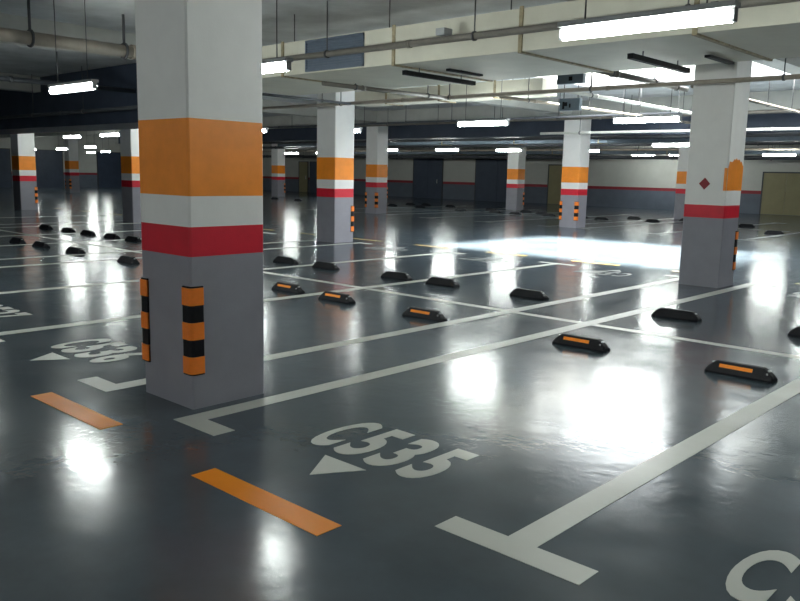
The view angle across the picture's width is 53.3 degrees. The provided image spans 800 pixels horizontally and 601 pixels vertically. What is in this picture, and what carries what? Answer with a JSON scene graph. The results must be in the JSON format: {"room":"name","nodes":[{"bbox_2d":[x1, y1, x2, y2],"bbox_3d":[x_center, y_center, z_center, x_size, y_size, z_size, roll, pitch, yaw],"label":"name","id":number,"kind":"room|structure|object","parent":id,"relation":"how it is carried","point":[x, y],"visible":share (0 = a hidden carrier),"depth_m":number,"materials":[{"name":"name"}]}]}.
{"room":"parking garage","nodes":[
{"label":"parking garage","id":0,"kind":"room"},
{"bbox_2d":[0,135,121,187],"bbox_3d":[-33.258,-9.357,51.745,0.250,3.950,50.000,9,12,42],"label":"wall","id":1,"kind":"structure","parent":0,"point":[87,161],"depth_m":61.26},
{"bbox_2d":[0,148,11,186],"bbox_3d":[-29.215,-9.337,55.950,0.070,2.760,3.720,9,12,42],"label":"door","id":2,"kind":"structure","parent":1,"relation":"in","point":[5,156],"depth_m":57.01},
{"bbox_2d":[35,149,63,186],"bbox_3d":[-26.432,-9.752,58.931,0.070,2.760,3.120,9,12,42],"label":"door","id":3,"kind":"structure","parent":1,"relation":"in","point":[49,163],"depth_m":59.31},
{"bbox_2d":[96,152,121,187],"bbox_3d":[-21.883,-10.431,63.804,0.070,2.760,4.920,9,12,42],"label":"door","id":4,"kind":"structure","parent":1,"relation":"in","point":[108,163],"depth_m":62.70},
{"bbox_2d":[0,90,799,137],"bbox_3d":[-3.593,-7.563,33.584,68.000,0.500,0.500,9,12,42],"label":"ceiling beam","id":5,"kind":"structure","parent":1,"relation":"attached to","point":[779,98],"depth_m":26.75,"materials":[{"name":"concrete"}]},
{"bbox_2d":[0,187,799,600],"bbox_3d":[-8.257,-3.127,29.273,68.600,0.200,50.600,9,12,42],"label":"floor","id":6,"kind":"structure","parent":0,"point":[88,512],"depth_m":5.19,"materials":[{"name":"concrete"}]},
{"bbox_2d":[0,305,32,316],"bbox_3d":[-4.630,0.141,8.636,0.936,0.002,0.895,9,12,42],"label":"floor marking","id":7,"kind":"object","parent":6,"relation":"on","point":[2,308],"visible":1,"depth_m":8.73,"materials":[{"name":"white paint"}]},
{"bbox_2d":[9,237,25,243],"bbox_3d":[-7.967,-1.256,16.613,0.550,0.105,0.150,10,12,43],"label":"wheel stop","id":8,"kind":"object","parent":6,"relation":"on","point":[17,240],"visible":1,"depth_m":16.48,"materials":[{"name":"black rubber"}]},
{"bbox_2d":[10,133,37,209],"bbox_3d":[-13.619,-5.028,28.871,0.658,3.450,0.619,9,12,42],"label":"concrete column","id":9,"kind":"structure","parent":6,"relation":"on","point":[25,189],"depth_m":28.71,"materials":[{"name":"grey paint"}]},
{"bbox_2d":[32,241,49,247],"bbox_3d":[-7.145,-1.119,15.865,0.550,0.105,0.150,10,12,43],"label":"wheel stop","id":10,"kind":"object","parent":6,"relation":"on","point":[39,244],"visible":1,"depth_m":15.74,"materials":[{"name":"black rubber"}]},
{"bbox_2d":[0,223,131,227],"bbox_3d":[-10.372,-1.821,20.154,0.450,0.002,10.260,9,12,42],"label":"parking line","id":11,"kind":"object","parent":6,"relation":"on","point":[118,223],"visible":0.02,"depth_m":21.72,"materials":[{"name":"white paint"}]},
{"bbox_2d":[60,227,75,232],"bbox_3d":[-8.194,-1.749,19.671,0.550,0.105,0.150,10,12,42],"label":"wheel stop","id":12,"kind":"object","parent":6,"relation":"on","point":[64,229],"visible":1,"depth_m":19.56,"materials":[{"name":"black rubber"}]},
{"bbox_2d":[0,230,140,236],"bbox_3d":[-8.574,-1.521,18.518,0.750,0.002,10.260,9,12,42],"label":"parking line","id":13,"kind":"object","parent":6,"relation":"on","point":[134,230],"visible":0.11,"depth_m":19.12,"materials":[{"name":"white paint"}]},
{"bbox_2d":[64,138,79,192],"bbox_3d":[-20.155,-8.368,48.920,0.658,3.450,0.619,9,12,42],"label":"concrete column","id":14,"kind":"structure","parent":6,"relation":"on","point":[72,185],"depth_m":48.73,"materials":[{"name":"grey paint"}]},
{"bbox_2d":[65,247,85,253],"bbox_3d":[-6.059,-0.937,14.876,0.550,0.105,0.150,9,12,41],"label":"wheel stop","id":15,"kind":"object","parent":6,"relation":"on","point":[74,250],"visible":1,"depth_m":14.77,"materials":[{"name":"black rubber"}]},
{"bbox_2d":[31,392,121,428],"bbox_3d":[-2.171,0.725,5.311,1.015,0.002,0.150,9,12,42],"label":"floor marking","id":16,"kind":"object","parent":6,"relation":"on","point":[78,411],"visible":1,"depth_m":5.28,"materials":[{"name":"orange paint"}]},
{"bbox_2d":[30,339,141,362],"bbox_3d":[-2.766,0.452,6.939,0.936,0.002,0.895,9,12,42],"label":"floor marking","id":17,"kind":"object","parent":6,"relation":"on","point":[51,356],"visible":0.99,"depth_m":6.94,"materials":[{"name":"white paint"}]},
{"bbox_2d":[80,230,95,235],"bbox_3d":[-7.423,-1.620,18.970,0.550,0.105,0.150,9,12,41],"label":"wheel stop","id":18,"kind":"object","parent":6,"relation":"on","point":[84,232],"visible":1,"depth_m":18.87,"materials":[{"name":"black rubber"}]},
{"bbox_2d":[103,233,119,238],"bbox_3d":[-6.579,-1.479,18.202,0.550,0.105,0.150,10,12,43],"label":"wheel stop","id":19,"kind":"object","parent":6,"relation":"on","point":[107,235],"visible":1,"depth_m":18.10,"materials":[{"name":"black rubber"}]},
{"bbox_2d":[117,255,139,263],"bbox_3d":[-4.628,-0.698,13.573,0.550,0.105,0.150,10,13,43],"label":"wheel stop","id":20,"kind":"object","parent":6,"relation":"on","point":[124,259],"visible":1,"depth_m":13.46,"materials":[{"name":"black rubber"}]},
{"bbox_2d":[120,129,140,222],"bbox_3d":[-7.821,-4.060,23.594,0.658,3.450,0.619,9,12,42],"label":"concrete column","id":21,"kind":"structure","parent":6,"relation":"on","point":[129,138],"depth_m":23.37,"materials":[{"name":"grey paint"}]},
{"bbox_2d":[125,236,141,241],"bbox_3d":[-5.875,-1.361,17.560,0.550,0.105,0.150,10,13,43],"label":"wheel stop","id":22,"kind":"object","parent":6,"relation":"on","point":[128,238],"visible":0.98,"depth_m":17.46,"materials":[{"name":"black rubber"}]},
{"bbox_2d":[0,232,275,245],"bbox_3d":[-6.922,-1.245,17.014,0.750,0.002,10.260,9,12,42],"label":"parking line","id":23,"kind":"object","parent":6,"relation":"on","point":[263,232],"visible":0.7,"depth_m":16.91,"materials":[{"name":"white paint"}]},
{"bbox_2d":[0,238,316,259],"bbox_3d":[-5.271,-0.970,15.511,0.450,0.002,10.260,9,12,42],"label":"parking line","id":24,"kind":"object","parent":6,"relation":"on","point":[315,238],"visible":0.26,"depth_m":14.84,"materials":[{"name":"white paint"}]},
{"bbox_2d":[0,242,370,267],"bbox_3d":[-4.243,-0.798,14.576,0.450,0.002,10.260,9,12,42],"label":"parking line","id":25,"kind":"object","parent":6,"relation":"on","point":[358,242],"visible":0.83,"depth_m":13.78,"materials":[{"name":"white paint"}]},
{"bbox_2d":[135,0,263,409],"bbox_3d":[-1.383,-1.035,5.506,0.658,3.450,0.619,9,12,42],"label":"concrete column","id":26,"kind":"structure","parent":6,"relation":"on","point":[199,62],"depth_m":5.34,"materials":[{"name":"grey paint"}]},
{"bbox_2d":[0,251,465,293],"bbox_3d":[-2.386,-0.488,12.886,0.750,0.002,10.260,9,12,42],"label":"parking line","id":27,"kind":"object","parent":6,"relation":"on","point":[443,252],"visible":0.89,"depth_m":11.43,"materials":[{"name":"white paint"}]},
{"bbox_2d":[191,468,341,535],"bbox_3d":[-0.685,0.977,3.932,1.000,0.002,0.150,9,12,42],"label":"floor marking","id":28,"kind":"object","parent":6,"relation":"on","point":[313,523],"visible":1,"depth_m":3.89,"materials":[{"name":"orange paint"}]},
{"bbox_2d":[271,144,284,196],"bbox_3d":[-7.624,-8.266,49.982,0.658,3.450,0.619,9,12,42],"label":"concrete column","id":29,"kind":"structure","parent":6,"relation":"on","point":[277,155],"depth_m":49.80,"materials":[{"name":"grey paint"}]},
{"bbox_2d":[273,256,298,263],"bbox_3d":[-2.014,-0.717,14.046,0.550,0.105,0.150,9,12,42],"label":"wheel stop","id":30,"kind":"object","parent":6,"relation":"on","point":[280,259],"visible":1,"depth_m":13.96,"materials":[{"name":"black rubber"}]},
{"bbox_2d":[0,261,574,341],"bbox_3d":[-0.515,-0.176,11.182,0.750,0.002,10.260,9,12,42],"label":"parking line","id":31,"kind":"object","parent":6,"relation":"on","point":[454,276],"visible":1,"depth_m":10.27,"materials":[{"name":"white paint"}]},
{"bbox_2d":[271,282,304,293],"bbox_3d":[-1.508,-0.178,10.734,0.550,0.105,0.150,10,12,42],"label":"wheel stop","id":32,"kind":"object","parent":6,"relation":"on","point":[279,286],"visible":1,"depth_m":10.65,"materials":[{"name":"black rubber"}]},
{"bbox_2d":[312,261,339,269],"bbox_3d":[-1.243,-0.589,13.345,0.550,0.105,0.150,10,12,42],"label":"wheel stop","id":33,"kind":"object","parent":6,"relation":"on","point":[319,264],"visible":1,"depth_m":13.26,"materials":[{"name":"black rubber"}]},
{"bbox_2d":[317,91,354,242],"bbox_3d":[-1.478,-3.081,18.318,0.658,3.450,0.619,9,12,42],"label":"concrete column","id":34,"kind":"structure","parent":6,"relation":"on","point":[335,124],"depth_m":18.11,"materials":[{"name":"grey paint"}]},
{"bbox_2d":[318,291,355,303],"bbox_3d":[-0.793,-0.045,10.002,0.550,0.105,0.150,9,12,42],"label":"wheel stop","id":35,"kind":"object","parent":6,"relation":"on","point":[337,297],"visible":1,"depth_m":9.92,"materials":[{"name":"black rubber"}]},
{"bbox_2d":[365,126,387,213],"bbox_3d":[-0.934,-5.192,31.625,0.658,3.450,0.619,9,12,42],"label":"concrete column","id":36,"kind":"structure","parent":6,"relation":"on","point":[376,136],"depth_m":31.41,"materials":[{"name":"grey paint"}]},
{"bbox_2d":[78,275,678,391],"bbox_3d":[1.202,0.111,9.619,0.450,0.002,10.260,9,12,42],"label":"parking line","id":37,"kind":"object","parent":6,"relation":"on","point":[99,383],"visible":0.76,"depth_m":7.94,"materials":[{"name":"white paint"}]},
{"bbox_2d":[368,247,406,250],"bbox_3d":[-0.178,-1.115,17.113,0.936,0.002,0.895,9,12,42],"label":"floor marking","id":38,"kind":"object","parent":6,"relation":"on","point":[375,248],"visible":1,"depth_m":17.09,"materials":[{"name":"white paint"}]},
{"bbox_2d":[310,423,478,477],"bbox_3d":[-0.179,0.884,4.584,0.936,0.002,0.895,9,12,42],"label":"floor marking","id":39,"kind":"object","parent":6,"relation":"on","point":[328,464],"visible":1,"depth_m":4.59,"materials":[{"name":"white paint"}]},
{"bbox_2d":[381,270,412,280],"bbox_3d":[-0.054,-0.390,12.262,0.550,0.105,0.150,9,12,41],"label":"wheel stop","id":40,"kind":"object","parent":6,"relation":"on","point":[387,274],"visible":1,"depth_m":12.18,"materials":[{"name":"black rubber"}]},
{"bbox_2d":[0,230,799,358],"bbox_3d":[-3.473,-0.669,13.874,30.200,0.002,0.120,9,12,42],"label":"divider line","id":41,"kind":"object","parent":6,"relation":"on","point":[460,303],"visible":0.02,"depth_m":9.32,"materials":[{"name":"white paint"}]},
{"bbox_2d":[402,307,446,321],"bbox_3d":[0.274,0.146,8.950,0.550,0.105,0.150,9,12,40],"label":"wheel stop","id":42,"kind":"object","parent":6,"relation":"on","point":[414,312],"visible":1,"depth_m":8.88,"materials":[{"name":"black rubber"}]},
{"bbox_2d":[425,277,459,287],"bbox_3d":[0.621,-0.277,11.648,0.550,0.105,0.150,9,12,42],"label":"wheel stop","id":43,"kind":"object","parent":6,"relation":"on","point":[447,282],"visible":1,"depth_m":11.58,"materials":[{"name":"black rubber"}]},
{"bbox_2d":[173,283,777,435],"bbox_3d":[2.186,0.275,8.723,0.450,0.002,10.260,9,12,42],"label":"parking line","id":44,"kind":"object","parent":6,"relation":"on","point":[199,421],"visible":1,"depth_m":6.43,"materials":[{"name":"white paint"}]},
{"bbox_2d":[456,257,508,262],"bbox_3d":[1.731,-0.796,15.376,0.936,0.002,0.895,9,12,42],"label":"stall number","id":45,"kind":"object","parent":6,"relation":"on","point":[478,258],"visible":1,"depth_m":15.29,"materials":[{"name":"white paint"}]},
{"bbox_2d":[506,147,525,209],"bbox_3d":[5.519,-6.051,37.883,0.658,3.450,0.619,9,12,42],"label":"concrete column","id":46,"kind":"structure","parent":6,"relation":"on","point":[515,192],"depth_m":37.71,"materials":[{"name":"grey paint"}]},
{"bbox_2d":[509,288,548,299],"bbox_3d":[1.722,-0.093,10.646,0.550,0.105,0.150,10,12,43],"label":"wheel stop","id":47,"kind":"object","parent":6,"relation":"on","point":[518,292],"visible":1,"depth_m":10.58,"materials":[{"name":"black rubber"}]},
{"bbox_2d":[477,214,623,221],"bbox_3d":[6.480,-3.268,31.517,0.750,0.002,10.700,9,12,42],"label":"parking line","id":48,"kind":"object","parent":6,"relation":"on","point":[620,214],"visible":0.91,"depth_m":29.77,"materials":[{"name":"white paint"}]},
{"bbox_2d":[559,119,590,227],"bbox_3d":[5.591,-4.071,25.483,0.658,3.450,0.619,9,12,42],"label":"concrete column","id":49,"kind":"structure","parent":6,"relation":"on","point":[576,147],"depth_m":25.28,"materials":[{"name":"grey paint"}]},
{"bbox_2d":[552,333,609,352],"bbox_3d":[1.725,0.392,7.602,0.550,0.105,0.150,9,12,41],"label":"wheel stop","id":50,"kind":"object","parent":6,"relation":"on","point":[565,339],"visible":1,"depth_m":7.54,"materials":[{"name":"black rubber"}]},
{"bbox_2d":[574,269,631,275],"bbox_3d":[3.565,-0.490,13.706,0.936,0.002,0.895,9,12,42],"label":"stall number","id":51,"kind":"object","parent":6,"relation":"on","point":[582,270],"visible":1,"depth_m":13.65,"materials":[{"name":"white paint"}]},
{"bbox_2d":[435,377,799,584],"bbox_3d":[3.918,0.564,7.147,0.750,0.002,10.260,9,12,42],"label":"parking line","id":52,"kind":"object","parent":6,"relation":"on","point":[521,545],"visible":1,"depth_m":3.88,"materials":[{"name":"white paint"}]},
{"bbox_2d":[577,221,682,228],"bbox_3d":[9.379,-2.784,28.878,0.450,0.002,10.700,9,12,42],"label":"parking line","id":53,"kind":"object","parent":6,"relation":"on","point":[678,221],"visible":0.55,"depth_m":27.27,"materials":[{"name":"white paint"}]},
{"bbox_2d":[651,307,701,321],"bbox_3d":[3.219,0.156,9.283,0.550,0.105,0.150,9,12,41],"label":"wheel stop","id":54,"kind":"object","parent":6,"relation":"on","point":[670,313],"visible":1,"depth_m":9.22,"materials":[{"name":"black rubber"}]},
{"bbox_2d":[674,146,688,218],"bbox_3d":[11.679,-5.044,32.411,0.658,3.450,0.619,9,12,42],"label":"concrete column","id":55,"kind":"structure","parent":6,"relation":"on","point":[683,150],"depth_m":32.29,"materials":[{"name":"grey paint"}]},
{"bbox_2d":[678,61,751,287],"bbox_3d":[4.787,-1.955,12.114,0.658,3.450,0.623,9,12,42],"label":"concrete column","id":56,"kind":"structure","parent":6,"relation":"on","point":[719,114],"depth_m":11.90,"materials":[{"name":"grey paint"}]},
{"bbox_2d":[704,359,777,383],"bbox_3d":[2.822,0.575,6.604,0.550,0.105,0.150,10,12,43],"label":"wheel stop","id":57,"kind":"object","parent":6,"relation":"on","point":[722,367],"visible":1,"depth_m":6.54,"materials":[{"name":"black rubber"}]},
{"bbox_2d":[726,550,799,600],"bbox_3d":[1.645,1.189,2.923,0.936,0.002,0.895,9,12,42],"label":"stall number","id":58,"kind":"object","parent":6,"relation":"on","point":[735,587],"visible":1,"depth_m":3.29,"materials":[{"name":"white paint"}]},
{"bbox_2d":[738,232,799,240],"bbox_3d":[12.939,-2.190,25.637,0.750,0.002,10.700,9,12,42],"label":"parking line","id":59,"kind":"object","parent":6,"relation":"on","point":[749,239],"visible":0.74,"depth_m":22.93,"materials":[{"name":"white paint"}]},
{"bbox_2d":[764,230,783,234],"bbox_3d":[11.532,-2.100,24.557,0.550,0.105,0.150,9,12,41],"label":"wheel stop","id":60,"kind":"object","parent":6,"relation":"on","point":[767,231],"visible":1,"depth_m":24.51,"materials":[{"name":"black rubber"}]},
{"bbox_2d":[787,326,799,336],"bbox_3d":[4.335,0.343,8.267,0.550,0.105,0.150,10,13,43],"label":"wheel stop","id":61,"kind":"object","parent":6,"relation":"on","point":[795,331],"visible":1,"depth_m":8.37,"materials":[{"name":"black rubber"}]},
{"bbox_2d":[0,0,799,136],"bbox_3d":[-8.167,-7.249,28.616,68.600,0.250,50.600,9,12,42],"label":"ceiling","id":62,"kind":"structure","parent":0,"point":[344,16],"depth_m":12.87,"materials":[{"name":"grey concrete"}]},
{"bbox_2d":[0,0,135,59],"bbox_3d":[-5.601,-3.927,11.089,0.256,0.678,6.080,9,12,42],"label":"ceiling pipe","id":63,"kind":"object","parent":62,"relation":"hanging from","point":[31,38],"visible":0.88,"depth_m":11.75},
{"bbox_2d":[0,52,135,93],"bbox_3d":[-8.531,-4.631,15.225,0.135,0.718,7.500,9,12,42],"label":"ceiling pipe","id":64,"kind":"object","parent":62,"relation":"hanging from","point":[12,79],"visible":0.75,"depth_m":16.52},
{"bbox_2d":[0,63,137,134],"bbox_3d":[-12.426,-5.976,25.069,22.800,1.330,1.600,9,12,42],"label":"ceiling beam","id":65,"kind":"structure","parent":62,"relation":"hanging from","point":[122,76],"depth_m":20.34,"materials":[{"name":"paint"}]},
{"bbox_2d":[0,66,137,118],"bbox_3d":[-11.330,-5.644,22.442,20.000,1.111,0.122,9,12,42],"label":"ceiling pipe","id":66,"kind":"object","parent":62,"relation":"hanging from","point":[135,107],"visible":0.59,"depth_m":19.37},
{"bbox_2d":[63,132,81,137],"bbox_3d":[-11.553,-6.410,28.044,1.270,1.373,0.100,9,12,42],"label":"tube light","id":67,"kind":"object","parent":62,"relation":"hanging from","point":[66,135],"visible":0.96,"depth_m":28.04,"materials":[{"name":"white"}]},
{"bbox_2d":[48,0,98,93],"bbox_3d":[-4.352,-3.459,10.526,1.270,1.373,0.100,9,12,42],"label":"tube light","id":68,"kind":"object","parent":62,"relation":"hanging from","point":[88,84],"visible":1,"depth_m":10.52,"materials":[{"name":"white"}]},
{"bbox_2d":[99,130,119,136],"bbox_3d":[-9.335,-5.975,25.621,1.270,1.373,0.100,9,12,42],"label":"tube light","id":69,"kind":"object","parent":62,"relation":"hanging from","point":[103,134],"visible":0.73,"depth_m":25.68,"materials":[{"name":"white"}]},
{"bbox_2d":[262,0,292,73],"bbox_3d":[-1.543,-3.026,8.197,1.270,1.373,0.100,9,12,42],"label":"tube light","id":70,"kind":"object","parent":62,"relation":"hanging from","point":[276,64],"visible":0.39,"depth_m":7.95,"materials":[{"name":"white"}]},
{"bbox_2d":[262,93,350,104],"bbox_3d":[-2.069,-4.317,15.047,0.068,1.004,3.150,9,12,42],"label":"ceiling pipe","id":71,"kind":"object","parent":62,"relation":"hanging from","point":[263,94],"visible":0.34,"depth_m":15.38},
{"bbox_2d":[354,108,361,132],"bbox_3d":[-1.416,-4.910,20.026,1.270,1.373,0.100,9,12,42],"label":"tube light","id":72,"kind":"object","parent":62,"relation":"hanging from","point":[356,129],"visible":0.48,"depth_m":19.75,"materials":[{"name":"white"}]},
{"bbox_2d":[322,81,446,99],"bbox_3d":[-0.180,-4.027,13.530,2.855,1.017,0.094,-7,13,-43],"label":"ceiling pipe","id":73,"kind":"object","parent":62,"relation":"hanging from","point":[355,86],"visible":0.95,"depth_m":13.46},
{"bbox_2d":[435,141,459,150],"bbox_3d":[2.021,-7.019,33.713,1.270,1.373,0.100,9,12,42],"label":"tube light","id":74,"kind":"object","parent":62,"relation":"hanging from","point":[439,148],"visible":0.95,"depth_m":33.75,"materials":[{"name":"white"}]},
{"bbox_2d":[355,78,556,106],"bbox_3d":[1.032,-4.785,17.656,5.350,0.770,0.590,9,12,42],"label":"ceiling beam","id":75,"kind":"structure","parent":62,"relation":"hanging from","point":[495,86],"depth_m":17.04,"materials":[{"name":"paint"}]},
{"bbox_2d":[118,113,799,143],"bbox_3d":[1.627,-6.834,31.219,49.000,0.970,1.000,9,12,42],"label":"ceiling beam","id":76,"kind":"structure","parent":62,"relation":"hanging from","point":[526,129],"depth_m":28.21,"materials":[{"name":"concrete"}]},
{"bbox_2d":[268,89,691,127],"bbox_3d":[0.002,-6.110,25.824,20.000,0.770,0.081,9,12,42],"label":"ceiling pipe","id":77,"kind":"object","parent":62,"relation":"hanging from","point":[651,113],"visible":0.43,"depth_m":22.87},
{"bbox_2d":[457,85,509,126],"bbox_3d":[1.675,-4.191,15.935,1.270,1.373,0.100,9,12,42],"label":"tube light","id":78,"kind":"object","parent":62,"relation":"hanging from","point":[505,121],"visible":0.95,"depth_m":15.97,"materials":[{"name":"white"}]},
{"bbox_2d":[496,141,522,151],"bbox_3d":[4.472,-6.782,32.558,1.270,1.373,0.100,9,12,42],"label":"tube light","id":79,"kind":"object","parent":62,"relation":"hanging from","point":[497,149],"visible":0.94,"depth_m":32.64,"materials":[{"name":"white"}]},
{"bbox_2d":[262,0,799,95],"bbox_3d":[4.485,-3.097,8.026,19.900,0.920,2.250,9,12,42],"label":"ceiling beam","id":80,"kind":"structure","parent":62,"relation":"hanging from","point":[767,32],"depth_m":9.80,"materials":[{"name":"concrete"}]},
{"bbox_2d":[305,32,364,71],"bbox_3d":[-0.959,-3.575,11.515,1.230,0.450,0.030,9,12,42],"label":"grille","id":81,"kind":"object","parent":80,"relation":"attached to","point":[351,40],"depth_m":11.47,"materials":[{"name":"metal"}]},
{"bbox_2d":[402,68,482,85],"bbox_3d":[0.712,-3.175,11.235,0.425,0.120,1.550,9,12,42],"label":"rail","id":82,"kind":"object","parent":80,"relation":"hanging from","point":[419,74],"visible":1,"depth_m":11.22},
{"bbox_2d":[627,51,734,72],"bbox_3d":[3.316,-2.815,9.335,0.575,0.120,1.650,9,12,42],"label":"rail","id":83,"kind":"object","parent":80,"relation":"hanging from","point":[631,56],"visible":1,"depth_m":9.38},
{"bbox_2d":[262,0,799,60],"bbox_3d":[3.392,-3.039,7.136,19.300,0.801,0.113,9,12,42],"label":"ceiling pipe","id":84,"kind":"object","parent":62,"relation":"hanging from","point":[473,35],"visible":0.52,"depth_m":9.64,"materials":[{"name":"metal"}]},
{"bbox_2d":[436,27,451,36],"bbox_3d":[0.539,-3.285,9.764,0.140,0.086,0.160,9,12,42],"label":"junction box","id":85,"kind":"object","parent":84,"relation":"attached to","point":[443,31],"visible":0.8,"depth_m":9.71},
{"bbox_2d":[262,58,799,109],"bbox_3d":[4.061,-3.632,11.654,22.500,1.024,0.092,9,12,42],"label":"ceiling pipe","id":86,"kind":"object","parent":62,"relation":"hanging from","point":[783,77],"visible":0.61,"depth_m":12.74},
{"bbox_2d":[263,145,799,160],"bbox_3d":[8.409,-8.189,42.163,54.000,1.452,0.243,9,12,42],"label":"ceiling pipe","id":87,"kind":"object","parent":62,"relation":"hanging from","point":[596,157],"visible":0.52,"depth_m":43.29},
{"bbox_2d":[263,133,799,143],"bbox_3d":[4.412,-6.640,30.572,44.000,1.031,0.162,9,12,42],"label":"ceiling pipe","id":88,"kind":"object","parent":62,"relation":"hanging from","point":[796,134],"visible":0.33,"depth_m":29.69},
{"bbox_2d":[263,142,799,148],"bbox_3d":[7.330,-7.044,33.704,44.000,1.094,0.189,9,12,42],"label":"ceiling pipe","id":89,"kind":"object","parent":62,"relation":"hanging from","point":[746,143],"visible":0.33,"depth_m":35.27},
{"bbox_2d":[263,146,799,151],"bbox_3d":[5.968,-7.970,39.522,54.000,1.158,0.135,9,12,42],"label":"ceiling pipe","id":90,"kind":"object","parent":62,"relation":"hanging from","point":[476,149],"visible":0.49,"depth_m":38.11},
{"bbox_2d":[278,137,799,146],"bbox_3d":[4.015,-7.398,35.236,29.000,1.020,0.740,9,12,42],"label":"ceiling beam","id":91,"kind":"structure","parent":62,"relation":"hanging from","point":[748,139],"depth_m":33.06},
{"bbox_2d":[315,146,799,154],"bbox_3d":[7.155,-8.101,40.802,34.000,1.250,0.740,9,12,42],"label":"ceiling beam","id":92,"kind":"structure","parent":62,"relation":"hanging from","point":[762,151],"depth_m":38.32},
{"bbox_2d":[559,84,581,110],"bbox_3d":[3.131,-4.047,14.523,0.420,1.150,0.106,9,12,42],"label":"sign","id":93,"kind":"object","parent":62,"relation":"hanging from","point":[565,104],"visible":0.88,"depth_m":14.54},
{"bbox_2d":[557,73,585,84],"bbox_3d":[2.985,-4.141,13.821,0.520,0.750,0.106,9,12,42],"label":"sign","id":94,"kind":"object","parent":62,"relation":"hanging from","point":[572,78],"visible":0.66,"depth_m":13.81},
{"bbox_2d":[354,99,799,126],"bbox_3d":[8.113,-5.274,21.394,30.030,0.677,0.135,9,12,42],"label":"ceiling pipe","id":95,"kind":"object","parent":62,"relation":"hanging from","point":[773,111],"visible":0.22,"depth_m":24.37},
{"bbox_2d":[499,78,690,123],"bbox_3d":[5.141,-4.743,18.398,0.081,0.910,9.302,10,12,43],"label":"ceiling pipe","id":96,"kind":"object","parent":62,"relation":"hanging from","point":[528,100],"visible":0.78,"depth_m":17.33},
{"bbox_2d":[568,69,691,114],"bbox_3d":[5.095,-4.435,16.421,0.094,0.897,6.302,9,12,41],"label":"ceiling pipe","id":97,"kind":"object","parent":62,"relation":"hanging from","point":[590,95],"visible":0.79,"depth_m":16.03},
{"bbox_2d":[596,68,688,91],"bbox_3d":[3.821,-3.825,12.402,0.122,0.891,3.200,9,12,42],"label":"ceiling pipe","id":98,"kind":"object","parent":62,"relation":"hanging from","point":[616,74],"visible":0.59,"depth_m":12.26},
{"bbox_2d":[612,70,682,122],"bbox_3d":[4.357,-3.818,13.965,1.270,1.373,0.100,9,12,42],"label":"tube light","id":99,"kind":"object","parent":62,"relation":"hanging from","point":[670,117],"visible":0.98,"depth_m":14.01,"materials":[{"name":"white"}]},
{"bbox_2d":[557,0,740,40],"bbox_3d":[1.649,-2.493,5.291,1.270,1.373,0.100,9,12,42],"label":"tube light","id":100,"kind":"object","parent":62,"relation":"hanging from","point":[720,12],"visible":1,"depth_m":5.30,"materials":[{"name":"white"}]},
{"bbox_2d":[540,96,799,134],"bbox_3d":[11.046,-4.184,16.607,19.000,1.196,0.094,9,12,42],"label":"ceiling pipe","id":101,"kind":"object","parent":62,"relation":"hanging from","point":[771,128],"visible":0.67,"depth_m":20.85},
{"bbox_2d":[652,124,688,146],"bbox_3d":[8.241,-5.337,24.016,1.270,1.373,0.100,9,12,42],"label":"tube light","id":102,"kind":"object","parent":62,"relation":"hanging from","point":[654,144],"visible":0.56,"depth_m":24.14,"materials":[{"name":"white"}]},
{"bbox_2d":[690,68,799,113],"bbox_3d":[6.908,-4.222,15.309,0.081,0.890,6.502,9,12,41],"label":"ceiling pipe","id":103,"kind":"object","parent":62,"relation":"hanging from","point":[767,104],"visible":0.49,"depth_m":15.91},
{"bbox_2d":[762,145,796,155],"bbox_3d":[14.795,-6.303,30.964,1.270,1.373,0.100,9,12,42],"label":"tube light","id":104,"kind":"object","parent":62,"relation":"hanging from","point":[791,153],"visible":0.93,"depth_m":31.02,"materials":[{"name":"white"}]},
{"bbox_2d":[263,144,799,215],"bbox_3d":[8.845,-7.721,47.218,68.000,3.950,0.250,9,12,42],"label":"wall","id":105,"kind":"structure","parent":0,"point":[627,183],"depth_m":45.05,"materials":[{"name":"paint"}]},
{"bbox_2d":[0,73,376,121],"bbox_3d":[-5.458,-6.475,26.195,0.400,0.400,50.000,9,12,42],"label":"trim","id":106,"kind":"structure","parent":105,"relation":"attached to","point":[370,116],"depth_m":27.31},
{"bbox_2d":[0,13,571,114],"bbox_3d":[0.853,-5.422,20.450,0.400,0.400,50.000,9,12,42],"label":"trim","id":107,"kind":"structure","parent":105,"relation":"attached to","point":[10,21],"depth_m":13.66,"materials":[{"name":"metal"}]},
{"bbox_2d":[298,161,308,191],"bbox_3d":[-7.524,-9.623,61.966,1.120,2.360,0.140,9,12,42],"label":"door","id":108,"kind":"structure","parent":105,"relation":"in","point":[303,165],"depth_m":61.94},
{"bbox_2d":[309,161,316,192],"bbox_3d":[-6.620,-9.480,61.190,0.920,2.360,0.070,9,12,42],"label":"door","id":109,"kind":"structure","parent":105,"relation":"in","point":[313,164],"depth_m":61.21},
{"bbox_2d":[412,158,443,198],"bbox_3d":[1.837,-8.210,53.425,2.620,2.660,0.140,9,12,42],"label":"door","id":110,"kind":"structure","parent":105,"relation":"in","point":[427,172],"depth_m":53.41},
{"bbox_2d":[474,159,507,201],"bbox_3d":[6.019,-7.487,49.620,3.420,2.610,0.140,9,12,42],"label":"door","id":111,"kind":"structure","parent":105,"relation":"in","point":[490,174],"depth_m":49.94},
{"bbox_2d":[546,164,561,203],"bbox_3d":[9.355,-6.781,46.604,1.720,2.310,0.140,9,12,42],"label":"door","id":112,"kind":"structure","parent":105,"relation":"in","point":[554,170],"depth_m":46.88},
{"bbox_2d":[759,172,799,215],"bbox_3d":[18.490,-5.133,38.306,2.220,2.060,0.140,9,12,42],"label":"door","id":113,"kind":"structure","parent":105,"relation":"in","point":[774,184],"depth_m":38.46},
{"bbox_2d":[586,62,763,77],"bbox_3d":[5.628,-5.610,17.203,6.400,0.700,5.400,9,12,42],"label":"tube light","id":114,"kind":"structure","parent":0,"point":[650,70],"depth_m":20.05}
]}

